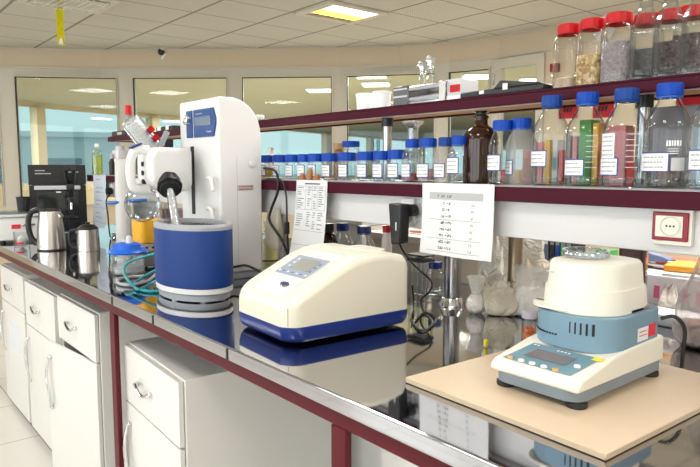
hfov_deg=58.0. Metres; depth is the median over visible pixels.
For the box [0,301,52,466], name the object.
floor
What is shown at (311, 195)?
paper sheet
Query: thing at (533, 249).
plastic bag
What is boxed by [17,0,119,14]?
recessed light
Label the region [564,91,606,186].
bottle
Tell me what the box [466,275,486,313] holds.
plastic bag
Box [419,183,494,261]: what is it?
paper sheet
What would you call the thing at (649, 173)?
carton
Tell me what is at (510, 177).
carton
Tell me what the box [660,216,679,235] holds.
outlet
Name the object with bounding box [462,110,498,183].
bottle
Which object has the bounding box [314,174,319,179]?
vial
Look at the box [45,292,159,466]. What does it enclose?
base cabinet
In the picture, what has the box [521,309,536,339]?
vial
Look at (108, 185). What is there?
power socket
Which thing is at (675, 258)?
folder
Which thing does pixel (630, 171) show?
carton
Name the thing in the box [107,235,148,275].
glass vessel
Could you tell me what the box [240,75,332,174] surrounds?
window
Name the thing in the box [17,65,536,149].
window
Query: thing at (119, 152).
plastic container
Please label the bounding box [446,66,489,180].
window
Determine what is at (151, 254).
hose
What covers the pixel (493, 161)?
bottle
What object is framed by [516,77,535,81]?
recessed light
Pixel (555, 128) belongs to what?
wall
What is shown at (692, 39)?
storage jar
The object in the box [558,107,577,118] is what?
notice
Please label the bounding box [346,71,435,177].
window
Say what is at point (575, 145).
carton
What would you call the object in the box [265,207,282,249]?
pouch
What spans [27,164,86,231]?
coffee machine
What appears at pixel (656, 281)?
storage box
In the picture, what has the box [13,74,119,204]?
window
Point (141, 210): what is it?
storage box
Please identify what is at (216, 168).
rotary evaporator
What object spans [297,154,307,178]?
bottle
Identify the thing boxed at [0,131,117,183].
office building
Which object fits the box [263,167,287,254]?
cable
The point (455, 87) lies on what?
instrument box
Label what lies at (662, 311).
tray
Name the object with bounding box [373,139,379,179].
glass cylinder
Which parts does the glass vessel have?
lid, lid knob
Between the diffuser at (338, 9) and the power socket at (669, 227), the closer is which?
the power socket at (669, 227)
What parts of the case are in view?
lid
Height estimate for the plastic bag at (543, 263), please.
0.157 m
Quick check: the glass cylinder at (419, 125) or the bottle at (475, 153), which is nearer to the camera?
the bottle at (475, 153)
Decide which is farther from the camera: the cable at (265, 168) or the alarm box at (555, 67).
the alarm box at (555, 67)
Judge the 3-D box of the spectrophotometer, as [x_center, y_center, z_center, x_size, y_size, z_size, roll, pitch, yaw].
[-0.081,0.154,1.806,0.412,0.222,0.306,-4,7,-36]
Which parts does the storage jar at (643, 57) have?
lid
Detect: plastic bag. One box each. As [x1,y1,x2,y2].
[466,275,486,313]
[477,235,503,274]
[480,268,506,295]
[482,280,518,316]
[498,236,544,278]
[513,264,549,317]
[524,258,550,269]
[658,284,680,309]
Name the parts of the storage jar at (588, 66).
lid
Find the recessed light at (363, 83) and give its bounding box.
[360,81,390,86]
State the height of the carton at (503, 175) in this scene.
0.040 m
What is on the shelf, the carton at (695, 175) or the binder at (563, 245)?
the carton at (695, 175)
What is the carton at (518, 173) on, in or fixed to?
on the shelf
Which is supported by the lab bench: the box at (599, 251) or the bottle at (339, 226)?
the bottle at (339, 226)
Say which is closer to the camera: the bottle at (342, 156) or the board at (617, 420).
the board at (617, 420)
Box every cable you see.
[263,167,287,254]
[263,178,289,254]
[410,285,436,331]
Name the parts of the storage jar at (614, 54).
lid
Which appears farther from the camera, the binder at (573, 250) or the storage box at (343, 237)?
the storage box at (343, 237)
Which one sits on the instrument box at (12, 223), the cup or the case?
the cup
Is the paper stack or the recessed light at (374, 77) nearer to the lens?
the paper stack
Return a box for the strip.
[56,9,64,45]
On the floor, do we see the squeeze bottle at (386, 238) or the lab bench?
the lab bench
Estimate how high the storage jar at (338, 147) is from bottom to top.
0.145 m
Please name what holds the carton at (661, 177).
on the shelf
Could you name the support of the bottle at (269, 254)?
on the lab bench
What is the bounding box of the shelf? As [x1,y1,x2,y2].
[87,72,699,307]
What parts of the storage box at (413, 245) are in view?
lid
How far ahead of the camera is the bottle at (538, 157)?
1.61 m
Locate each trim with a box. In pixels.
[0,0,693,50]
[0,23,699,69]
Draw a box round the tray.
[657,306,699,327]
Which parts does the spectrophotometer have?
lid panel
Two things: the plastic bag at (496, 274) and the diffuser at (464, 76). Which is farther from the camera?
the diffuser at (464, 76)
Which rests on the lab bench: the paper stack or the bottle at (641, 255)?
the bottle at (641, 255)
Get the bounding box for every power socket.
[106,183,113,195]
[401,198,415,224]
[652,209,694,246]
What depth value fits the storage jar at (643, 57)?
1.59 m
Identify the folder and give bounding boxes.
[661,256,697,262]
[664,260,699,273]
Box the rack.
[393,80,447,105]
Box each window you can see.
[0,120,4,205]
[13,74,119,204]
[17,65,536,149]
[131,76,227,173]
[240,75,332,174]
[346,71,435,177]
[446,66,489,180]
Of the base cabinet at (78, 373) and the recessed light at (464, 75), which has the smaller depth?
the base cabinet at (78, 373)
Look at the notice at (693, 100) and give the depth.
1.62 m
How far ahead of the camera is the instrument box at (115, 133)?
4.17 m
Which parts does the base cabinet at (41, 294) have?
handle, handle, door, drawer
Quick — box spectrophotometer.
[239,243,407,342]
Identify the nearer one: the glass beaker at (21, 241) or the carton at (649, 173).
the carton at (649, 173)
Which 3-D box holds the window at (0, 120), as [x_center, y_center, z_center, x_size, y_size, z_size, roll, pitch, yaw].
[-4.292,-1.049,7.138,0.666,1.485,0.085,-1,6,-13]
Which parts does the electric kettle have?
handle, lid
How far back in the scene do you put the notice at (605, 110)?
1.79 m
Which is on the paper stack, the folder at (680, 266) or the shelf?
the folder at (680, 266)
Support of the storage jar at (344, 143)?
on the shelf
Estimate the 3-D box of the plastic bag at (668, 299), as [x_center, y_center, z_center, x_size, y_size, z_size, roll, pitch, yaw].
[0.970,0.202,1.919,0.063,0.102,0.045,3,7,30]
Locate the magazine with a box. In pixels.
[409,229,420,234]
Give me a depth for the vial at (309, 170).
2.37 m
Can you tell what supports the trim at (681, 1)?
attached to the wall at (555, 128)
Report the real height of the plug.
0.321 m
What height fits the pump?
0.218 m
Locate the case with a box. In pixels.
[460,80,552,97]
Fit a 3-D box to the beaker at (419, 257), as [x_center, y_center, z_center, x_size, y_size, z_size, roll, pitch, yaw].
[0.244,0.148,2.179,0.060,0.156,0.080,-5,8,-39]
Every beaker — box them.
[13,236,28,247]
[407,252,434,296]
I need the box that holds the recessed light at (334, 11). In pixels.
[296,0,388,24]
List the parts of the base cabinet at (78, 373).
handle, handle, door, drawer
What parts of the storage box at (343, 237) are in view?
lid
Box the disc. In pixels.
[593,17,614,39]
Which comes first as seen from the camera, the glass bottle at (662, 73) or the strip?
the glass bottle at (662, 73)
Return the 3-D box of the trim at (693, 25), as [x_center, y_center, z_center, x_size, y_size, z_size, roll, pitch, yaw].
[0.896,-1.664,5.049,13.758,0.020,3.404,3,7,25]
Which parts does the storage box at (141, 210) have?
lid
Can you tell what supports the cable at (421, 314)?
on the lab bench
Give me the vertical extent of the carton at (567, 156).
0.135 m
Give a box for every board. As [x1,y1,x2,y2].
[382,448,417,466]
[406,349,699,460]
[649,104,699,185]
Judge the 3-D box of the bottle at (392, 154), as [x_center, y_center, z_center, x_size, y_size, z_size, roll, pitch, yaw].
[0.158,-0.225,2.095,0.067,0.105,0.067,-5,8,-39]
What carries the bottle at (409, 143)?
on the shelf
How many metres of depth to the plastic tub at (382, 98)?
2.29 m
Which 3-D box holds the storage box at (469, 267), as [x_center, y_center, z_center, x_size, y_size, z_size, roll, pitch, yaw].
[0.516,0.090,2.575,0.258,0.190,0.266,-5,8,-39]
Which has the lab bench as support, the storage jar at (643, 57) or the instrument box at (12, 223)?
the instrument box at (12, 223)
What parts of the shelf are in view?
post, post, post, shelf, shelf, post, post, post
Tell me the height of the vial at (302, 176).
0.026 m
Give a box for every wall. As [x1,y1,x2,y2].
[0,0,699,300]
[0,101,510,204]
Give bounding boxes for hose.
[115,273,154,286]
[122,253,158,292]
[133,269,155,290]
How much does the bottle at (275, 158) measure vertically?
0.099 m
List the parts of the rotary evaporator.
handle, knob, knob panel, lever, lever, rating plate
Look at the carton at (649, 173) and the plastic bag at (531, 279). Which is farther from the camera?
the plastic bag at (531, 279)
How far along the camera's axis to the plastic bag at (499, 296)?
1.93 m
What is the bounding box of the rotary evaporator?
[122,96,261,279]
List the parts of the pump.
motor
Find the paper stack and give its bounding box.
[662,271,699,278]
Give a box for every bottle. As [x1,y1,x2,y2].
[109,154,114,174]
[261,155,273,178]
[262,221,278,260]
[272,155,287,178]
[285,154,298,178]
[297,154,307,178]
[308,153,324,179]
[321,153,338,179]
[324,223,337,243]
[335,223,353,244]
[338,152,356,180]
[354,225,373,243]
[357,151,375,180]
[372,151,390,180]
[382,225,391,252]
[387,149,407,181]
[402,139,422,181]
[417,138,438,182]
[425,261,443,293]
[434,137,456,182]
[447,136,467,183]
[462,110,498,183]
[487,120,515,184]
[505,118,536,184]
[531,95,569,185]
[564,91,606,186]
[600,87,648,187]
[619,248,648,284]
[628,0,659,79]
[641,82,693,188]
[652,0,685,76]
[680,0,699,73]
[684,105,699,189]
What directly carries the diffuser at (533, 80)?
attached to the recessed light at (533, 79)
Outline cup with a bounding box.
[16,196,29,211]
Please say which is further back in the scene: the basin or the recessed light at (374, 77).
the recessed light at (374, 77)
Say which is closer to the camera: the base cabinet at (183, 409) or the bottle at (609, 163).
the bottle at (609, 163)
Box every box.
[0,211,37,242]
[112,130,129,135]
[132,201,182,218]
[156,125,180,131]
[166,208,182,218]
[326,219,384,245]
[365,228,432,273]
[432,254,477,283]
[447,78,477,99]
[550,63,559,72]
[595,249,617,255]
[647,266,699,312]
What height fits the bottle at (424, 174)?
0.137 m
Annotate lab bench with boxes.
[0,223,699,466]
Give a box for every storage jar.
[334,143,343,178]
[342,141,359,151]
[552,23,583,87]
[574,17,608,85]
[599,11,635,82]
[629,12,664,78]
[651,7,689,76]
[672,4,699,73]
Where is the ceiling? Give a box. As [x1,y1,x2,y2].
[0,0,680,49]
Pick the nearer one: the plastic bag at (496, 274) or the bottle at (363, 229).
the plastic bag at (496, 274)
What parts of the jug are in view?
handle, lid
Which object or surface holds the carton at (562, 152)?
on the shelf
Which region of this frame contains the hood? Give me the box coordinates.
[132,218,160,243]
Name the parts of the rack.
rail, rail, plate, rail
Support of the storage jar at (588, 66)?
on the shelf
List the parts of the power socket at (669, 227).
plate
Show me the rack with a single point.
(402, 95)
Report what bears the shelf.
on the lab bench
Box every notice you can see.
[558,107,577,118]
[592,104,613,117]
[676,97,699,105]
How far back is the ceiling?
5.86 m
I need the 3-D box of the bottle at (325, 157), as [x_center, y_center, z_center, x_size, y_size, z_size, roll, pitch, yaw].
[-0.073,-0.251,2.374,0.067,0.100,0.067,-5,8,-39]
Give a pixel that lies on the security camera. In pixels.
(161, 51)
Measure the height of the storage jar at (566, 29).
0.169 m
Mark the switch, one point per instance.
(286, 224)
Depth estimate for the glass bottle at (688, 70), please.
1.45 m
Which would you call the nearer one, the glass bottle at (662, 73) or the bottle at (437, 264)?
the glass bottle at (662, 73)
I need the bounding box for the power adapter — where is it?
[389,203,433,330]
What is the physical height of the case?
0.041 m
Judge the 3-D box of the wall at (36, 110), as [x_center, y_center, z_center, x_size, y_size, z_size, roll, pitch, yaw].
[0.007,-2.042,21.593,0.200,2.690,43.000,3,7,28]
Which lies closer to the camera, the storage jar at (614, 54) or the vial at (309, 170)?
the storage jar at (614, 54)
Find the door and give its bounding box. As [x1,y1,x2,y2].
[491,53,545,181]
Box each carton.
[501,170,505,182]
[508,170,513,182]
[515,170,521,182]
[522,149,533,182]
[536,142,543,183]
[543,140,552,183]
[552,140,564,183]
[559,150,564,183]
[565,135,578,183]
[571,137,578,183]
[578,120,600,182]
[591,123,607,184]
[599,143,604,184]
[605,125,634,184]
[626,162,634,183]
[648,172,650,183]
[656,172,680,185]
[688,127,699,186]
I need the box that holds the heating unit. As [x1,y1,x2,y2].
[153,218,233,302]
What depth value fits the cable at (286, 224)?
2.45 m
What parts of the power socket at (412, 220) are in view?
plate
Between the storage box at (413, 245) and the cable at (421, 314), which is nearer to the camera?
the cable at (421, 314)
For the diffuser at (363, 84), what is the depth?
8.63 m
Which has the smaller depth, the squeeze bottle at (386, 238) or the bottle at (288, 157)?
the squeeze bottle at (386, 238)
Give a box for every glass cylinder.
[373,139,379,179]
[402,120,423,180]
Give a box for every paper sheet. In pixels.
[93,175,105,228]
[289,180,327,253]
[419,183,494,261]
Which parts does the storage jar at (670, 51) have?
lid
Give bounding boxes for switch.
[284,222,289,234]
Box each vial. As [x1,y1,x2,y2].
[299,173,305,179]
[307,168,312,179]
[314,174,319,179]
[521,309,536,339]
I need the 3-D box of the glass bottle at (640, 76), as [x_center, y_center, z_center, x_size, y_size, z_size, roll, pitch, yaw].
[0.711,-0.485,1.522,0.064,0.229,0.067,-5,8,-39]
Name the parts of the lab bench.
post, rail, post, panel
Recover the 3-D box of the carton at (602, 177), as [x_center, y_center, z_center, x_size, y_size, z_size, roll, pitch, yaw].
[0.690,-0.187,1.705,0.050,0.110,0.011,-5,8,-39]
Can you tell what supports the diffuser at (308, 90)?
attached to the recessed light at (327, 89)
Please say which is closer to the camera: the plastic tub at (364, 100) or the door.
the plastic tub at (364, 100)
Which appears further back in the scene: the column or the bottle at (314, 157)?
the column
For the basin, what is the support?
in the heating unit
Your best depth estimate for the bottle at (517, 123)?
1.70 m
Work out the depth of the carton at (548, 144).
1.81 m
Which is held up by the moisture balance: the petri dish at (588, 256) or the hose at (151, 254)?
the petri dish at (588, 256)
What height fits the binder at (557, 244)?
0.203 m
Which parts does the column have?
clamp arm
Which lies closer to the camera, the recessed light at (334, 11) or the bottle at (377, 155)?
the bottle at (377, 155)
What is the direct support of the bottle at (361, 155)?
on the shelf
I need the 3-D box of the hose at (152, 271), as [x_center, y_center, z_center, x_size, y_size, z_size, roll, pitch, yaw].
[-0.774,0.168,2.410,0.107,0.067,0.209,-2,6,-18]
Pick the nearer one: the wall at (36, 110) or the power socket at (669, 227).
the power socket at (669, 227)
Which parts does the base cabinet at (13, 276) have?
handle, drawer, door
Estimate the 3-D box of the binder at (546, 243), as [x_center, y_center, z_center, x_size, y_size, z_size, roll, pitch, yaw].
[0.804,0.089,2.517,0.101,0.203,0.030,-5,8,-39]
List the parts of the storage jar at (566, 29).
lid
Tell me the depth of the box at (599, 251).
2.23 m
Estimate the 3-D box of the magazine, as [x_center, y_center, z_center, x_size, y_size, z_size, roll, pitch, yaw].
[0.335,-0.007,2.849,0.110,0.016,0.140,-5,8,-39]
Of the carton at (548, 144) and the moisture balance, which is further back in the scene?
the carton at (548, 144)
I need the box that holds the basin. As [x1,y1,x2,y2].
[167,223,216,224]
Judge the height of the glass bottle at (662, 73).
0.229 m
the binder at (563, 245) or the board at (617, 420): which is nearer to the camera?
the board at (617, 420)
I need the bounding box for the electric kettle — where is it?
[25,206,65,250]
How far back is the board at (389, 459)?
1.32 m
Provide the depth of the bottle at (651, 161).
1.38 m
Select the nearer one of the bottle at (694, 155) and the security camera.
the bottle at (694, 155)
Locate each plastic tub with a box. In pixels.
[355,93,372,109]
[372,90,391,107]
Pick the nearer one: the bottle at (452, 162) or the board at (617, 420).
the board at (617, 420)
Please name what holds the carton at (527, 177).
on the shelf
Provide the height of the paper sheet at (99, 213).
0.340 m
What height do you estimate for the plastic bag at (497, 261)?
0.222 m
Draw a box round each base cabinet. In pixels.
[0,263,41,422]
[24,278,69,449]
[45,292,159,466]
[123,337,331,466]
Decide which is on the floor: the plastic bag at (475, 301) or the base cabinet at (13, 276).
the base cabinet at (13, 276)
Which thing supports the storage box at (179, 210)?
on the lab bench
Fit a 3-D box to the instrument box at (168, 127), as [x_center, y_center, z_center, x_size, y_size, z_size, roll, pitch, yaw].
[-1.044,-0.609,3.681,0.081,0.032,0.240,-5,8,-39]
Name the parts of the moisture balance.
control panel, lid handle, lid, heater plate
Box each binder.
[544,241,549,260]
[549,241,554,259]
[555,242,560,256]
[560,242,566,255]
[566,243,584,252]
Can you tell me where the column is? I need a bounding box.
[106,159,146,242]
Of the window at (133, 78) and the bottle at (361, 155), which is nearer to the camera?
the bottle at (361, 155)
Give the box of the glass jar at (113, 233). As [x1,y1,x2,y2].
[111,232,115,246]
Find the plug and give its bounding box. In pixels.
[105,188,112,237]
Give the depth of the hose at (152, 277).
2.48 m
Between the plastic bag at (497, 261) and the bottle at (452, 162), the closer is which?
the bottle at (452, 162)
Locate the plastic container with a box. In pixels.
[112,146,127,159]
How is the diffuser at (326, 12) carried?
attached to the recessed light at (334, 11)
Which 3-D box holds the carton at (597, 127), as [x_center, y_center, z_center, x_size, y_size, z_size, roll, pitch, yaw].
[0.678,-0.216,1.717,0.050,0.165,0.016,-5,8,-39]
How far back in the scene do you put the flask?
1.58 m
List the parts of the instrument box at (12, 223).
lid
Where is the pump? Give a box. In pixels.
[121,218,160,268]
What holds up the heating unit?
on the lab bench
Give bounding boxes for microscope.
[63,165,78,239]
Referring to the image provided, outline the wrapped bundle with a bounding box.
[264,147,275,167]
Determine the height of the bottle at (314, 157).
0.100 m
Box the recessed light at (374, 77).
[355,76,387,78]
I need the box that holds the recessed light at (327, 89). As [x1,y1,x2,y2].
[304,87,330,92]
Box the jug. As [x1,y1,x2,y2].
[67,222,99,251]
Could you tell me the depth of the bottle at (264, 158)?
2.69 m
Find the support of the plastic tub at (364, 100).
on the shelf
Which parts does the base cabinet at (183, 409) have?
handle, handle, drawer, door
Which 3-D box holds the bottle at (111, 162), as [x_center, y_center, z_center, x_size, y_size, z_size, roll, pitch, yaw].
[-1.535,-0.445,4.075,0.036,0.136,0.036,-5,8,-39]
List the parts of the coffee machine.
control panel, handle, door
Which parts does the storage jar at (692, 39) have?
lid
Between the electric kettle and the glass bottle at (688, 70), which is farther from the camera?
the electric kettle
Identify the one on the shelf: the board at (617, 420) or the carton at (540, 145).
the carton at (540, 145)
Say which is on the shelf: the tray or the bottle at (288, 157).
the bottle at (288, 157)
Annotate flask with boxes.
[672,257,699,349]
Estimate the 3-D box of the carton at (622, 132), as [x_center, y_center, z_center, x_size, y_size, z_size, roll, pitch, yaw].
[0.715,-0.206,1.673,0.050,0.155,0.051,-5,8,-39]
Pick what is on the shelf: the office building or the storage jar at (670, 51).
the storage jar at (670, 51)
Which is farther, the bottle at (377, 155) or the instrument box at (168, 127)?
the instrument box at (168, 127)
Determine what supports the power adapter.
hanging from the power socket at (412, 220)
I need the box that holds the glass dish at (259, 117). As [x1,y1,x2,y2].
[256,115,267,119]
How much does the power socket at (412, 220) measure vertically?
0.082 m
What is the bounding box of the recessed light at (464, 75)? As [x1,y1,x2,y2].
[461,73,488,78]
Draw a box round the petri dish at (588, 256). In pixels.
[562,246,610,259]
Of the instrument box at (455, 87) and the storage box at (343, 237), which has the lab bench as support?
the storage box at (343, 237)
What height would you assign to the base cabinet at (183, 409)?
0.894 m
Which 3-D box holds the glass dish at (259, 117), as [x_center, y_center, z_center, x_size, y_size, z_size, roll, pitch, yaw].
[-0.424,-0.536,2.952,0.079,0.038,0.080,-5,8,-39]
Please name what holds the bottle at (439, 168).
on the shelf
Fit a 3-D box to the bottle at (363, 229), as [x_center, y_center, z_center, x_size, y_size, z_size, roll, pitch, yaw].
[0.055,0.083,2.465,0.094,0.226,0.094,-5,8,-39]
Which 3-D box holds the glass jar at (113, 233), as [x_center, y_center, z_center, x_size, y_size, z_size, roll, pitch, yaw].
[-1.292,0.038,3.561,0.103,0.091,0.104,-5,8,-39]
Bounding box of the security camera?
[158,48,165,59]
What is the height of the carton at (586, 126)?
0.175 m
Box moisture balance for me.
[491,254,686,409]
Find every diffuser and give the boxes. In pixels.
[306,89,330,92]
[311,9,363,20]
[324,5,376,17]
[362,83,389,86]
[463,75,487,78]
[519,79,535,81]
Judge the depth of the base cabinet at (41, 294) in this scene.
3.46 m
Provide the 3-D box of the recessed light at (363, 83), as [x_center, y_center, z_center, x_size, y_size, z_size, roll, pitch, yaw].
[0.355,-2.037,8.623,0.400,0.026,0.400,1,6,5]
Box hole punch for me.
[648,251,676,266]
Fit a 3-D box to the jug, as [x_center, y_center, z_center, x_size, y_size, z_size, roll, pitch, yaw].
[-1.449,0.016,3.446,0.158,0.158,0.120,-3,7,-30]
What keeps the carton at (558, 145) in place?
on the shelf

